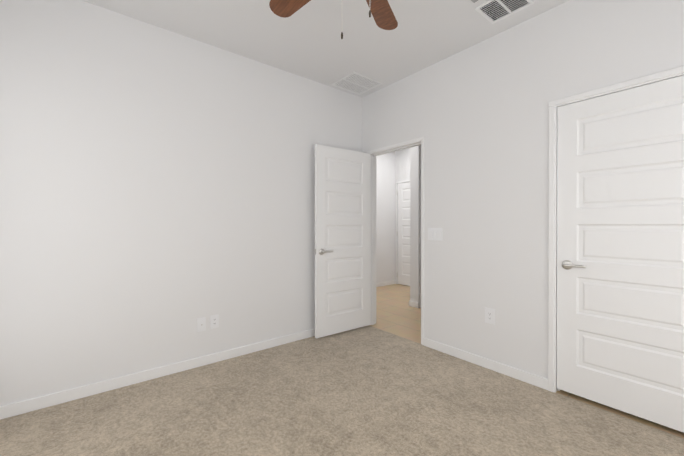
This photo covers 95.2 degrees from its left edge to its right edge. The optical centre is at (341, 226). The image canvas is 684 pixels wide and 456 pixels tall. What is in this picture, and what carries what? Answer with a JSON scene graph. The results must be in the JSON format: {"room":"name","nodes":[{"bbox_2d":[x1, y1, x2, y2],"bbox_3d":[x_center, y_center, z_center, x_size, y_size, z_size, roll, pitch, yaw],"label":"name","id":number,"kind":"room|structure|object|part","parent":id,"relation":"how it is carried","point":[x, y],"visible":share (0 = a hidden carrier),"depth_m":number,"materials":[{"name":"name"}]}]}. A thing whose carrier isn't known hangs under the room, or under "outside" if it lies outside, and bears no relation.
{"room":"empty bedroom","nodes":[
{"label":"empty bedroom","id":0,"kind":"room"},
{"bbox_2d":[0,0,420,405],"bbox_3d":[-0.247,-0.193,3.497,5.650,2.740,0.150,0,0,-39],"label":"wall","id":1,"kind":"structure","parent":0,"point":[157,192],"depth_m":2.38,"materials":[{"name":"white paint"}]},
{"bbox_2d":[0,328,314,419],"bbox_3d":[-1.026,1.140,2.771,3.280,0.080,0.013,0,0,-39],"label":"baseboard","id":2,"kind":"structure","parent":1,"relation":"attached to","point":[32,404],"depth_m":2.35,"materials":[{"name":"white"}]},
{"bbox_2d":[197,317,205,331],"bbox_3d":[-1.185,0.830,2.639,0.071,0.115,0.017,0,0,-39],"label":"electrical outlet","id":3,"kind":"object","parent":1,"relation":"attached to","point":[201,324],"visible":1,"depth_m":2.64,"materials":[{"name":"white plastic"}]},
{"bbox_2d":[210,314,218,328],"bbox_3d":[-1.104,0.825,2.710,0.071,0.115,0.009,0,0,-39],"label":"electrical outlet","id":4,"kind":"object","parent":1,"relation":"attached to","point":[214,321],"visible":1,"depth_m":2.71,"materials":[{"name":"white plastic"}]},
{"bbox_2d":[409,301,416,306],"bbox_3d":[1.446,1.132,4.969,1.173,0.080,0.013,0,0,-39],"label":"baseboard","id":5,"kind":"structure","parent":1,"relation":"attached to","point":[411,303],"depth_m":4.55,"materials":[{"name":"white wood"}]},
{"bbox_2d":[83,0,568,97],"bbox_3d":[0.479,-1.620,2.685,5.770,0.120,5.180,0,0,-39],"label":"ceiling","id":6,"kind":"structure","parent":0,"point":[306,41],"depth_m":2.49,"materials":[{"name":"white paint"}]},
{"bbox_2d":[269,0,397,38],"bbox_3d":[0.023,-1.207,1.413,1.141,0.697,1.146,0,0,-39],"label":"ceiling fan","id":7,"kind":"object","parent":6,"relation":"hanging from","point":[381,11],"visible":1,"depth_m":1.77,"materials":[{"name":"brown wood"}]},
{"bbox_2d":[331,71,382,94],"bbox_3d":[0.161,-1.557,3.424,0.420,0.011,0.380,0,0,-39],"label":"ceiling vent","id":8,"kind":"object","parent":6,"relation":"in","point":[355,83],"visible":1,"depth_m":3.41,"materials":[{"name":"white metal"}]},
{"bbox_2d":[475,0,533,23],"bbox_3d":[1.142,-1.553,2.204,0.270,0.011,0.290,0,0,-39],"label":"ceiling vent","id":9,"kind":"object","parent":6,"relation":"in","point":[492,11],"visible":1,"depth_m":2.22,"materials":[{"name":"white metal"}]},
{"bbox_2d":[0,325,683,455],"bbox_3d":[0.014,1.234,1.383,3.400,0.100,3.720,0,0,-39],"label":"floor carpet","id":10,"kind":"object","parent":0,"point":[367,390],"visible":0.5,"depth_m":1.97,"materials":[{"name":"beige carpet"}]},
{"bbox_2d":[376,151,394,282],"bbox_3d":[0.218,-0.200,5.726,2.370,2.740,0.120,0,0,-39],"label":"wall","id":11,"kind":"structure","parent":0,"point":[385,217],"depth_m":6.16,"materials":[{"name":"white paint"}]},
{"bbox_2d":[376,280,395,286],"bbox_3d":[0.260,1.130,5.679,2.130,0.080,0.013,0,0,-39],"label":"baseboard","id":12,"kind":"structure","parent":11,"relation":"attached to","point":[392,282],"depth_m":6.17,"materials":[{"name":"white wood"}]},
{"bbox_2d":[395,148,409,283],"bbox_3d":[2.061,-0.200,5.566,0.540,2.740,2.680,0,0,-39],"label":"wall","id":13,"kind":"structure","parent":0,"point":[402,165],"depth_m":6.26,"materials":[{"name":"white paint"}]},
{"bbox_2d":[396,180,409,283],"bbox_3d":[1.351,0.134,6.009,0.012,2.070,0.830,0,0,-39],"label":"door frame","id":14,"kind":"structure","parent":13,"relation":"attached to","point":[396,223],"depth_m":6.31,"materials":[{"name":"white wood"}]},
{"bbox_2d":[397,182,409,285],"bbox_3d":[1.365,0.148,6.023,0.144,2.018,0.762,0,0,-39],"label":"hall door","id":15,"kind":"structure","parent":13,"relation":"in","point":[403,235],"depth_m":6.18,"materials":[{"name":"white wood"}]},
{"bbox_2d":[362,0,683,378],"bbox_3d":[0.927,-0.191,3.050,0.120,2.740,5.180,0,0,-39],"label":"wall","id":16,"kind":"structure","parent":0,"point":[476,116],"depth_m":2.50,"materials":[{"name":"white paint"}]},
{"bbox_2d":[315,144,369,338],"bbox_3d":[0.028,0.153,3.464,0.757,2.008,0.144,0,0,-37],"label":"bedroom door","id":17,"kind":"structure","parent":16,"relation":"in","point":[342,240],"depth_m":3.42,"materials":[{"name":"painted wood"},{"name":"brushed nickel"}]},
{"bbox_3d":[-0.204,0.263,3.291,0.178,0.066,0.144,0,0,-37],"label":"handle","id":18,"kind":"part","parent":17,"relation":"part of","materials":[{"name":"silver metal"}]},
{"bbox_2d":[366,136,423,344],"bbox_3d":[0.603,0.143,3.454,0.142,2.068,0.826,0,0,-39],"label":"door frame","id":19,"kind":"structure","parent":16,"relation":"attached to","point":[373,155],"depth_m":3.72,"materials":[{"name":"white wood"}]},
{"bbox_2d":[428,228,442,240],"bbox_3d":[0.889,0.074,2.992,0.014,0.120,0.166,0,0,-39],"label":"switch plate","id":20,"kind":"object","parent":16,"relation":"attached to","point":[435,234],"visible":1,"depth_m":2.98,"materials":[{"name":"white plastic"}]},
{"bbox_2d":[423,338,547,389],"bbox_3d":[1.333,1.141,2.444,0.013,0.080,3.480,0,0,-39],"label":"baseboard","id":21,"kind":"structure","parent":16,"relation":"attached to","point":[525,376],"depth_m":2.57,"materials":[{"name":"white wood"}]},
{"bbox_2d":[485,307,494,324],"bbox_3d":[1.222,0.740,2.584,0.009,0.128,0.086,0,0,-39],"label":"electrical outlet","id":22,"kind":"object","parent":16,"relation":"attached to","point":[489,315],"visible":1,"depth_m":2.58,"materials":[{"name":"white plastic"}]},
{"bbox_2d":[548,66,683,392],"bbox_3d":[1.807,0.161,1.958,0.128,2.042,0.790,0,0,-39],"label":"door frame","id":23,"kind":"structure","parent":16,"relation":"attached to","point":[555,297],"depth_m":2.22,"materials":[{"name":"white wood"}]},
{"bbox_2d":[557,75,683,432],"bbox_3d":[1.781,0.154,1.931,0.144,1.997,0.772,0,0,-39],"label":"closet door","id":24,"kind":"structure","parent":16,"relation":"in","point":[620,250],"depth_m":1.94,"materials":[{"name":"painted wood"},{"name":"brushed nickel"}]},
{"bbox_3d":[1.595,0.267,2.163,0.144,0.066,0.178,0,0,-39],"label":"handle","id":25,"kind":"part","parent":24,"relation":"part of","materials":[{"name":"silver metal"}]},
{"label":"outside","id":26,"kind":"structure","parent":0,"visible":0},
{"bbox_2d":[369,284,683,438],"bbox_3d":[1.804,1.226,3.760,2.370,0.100,5.180,0,0,-39],"label":"floor","id":27,"kind":"structure","parent":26,"point":[397,314],"depth_m":3.87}
]}

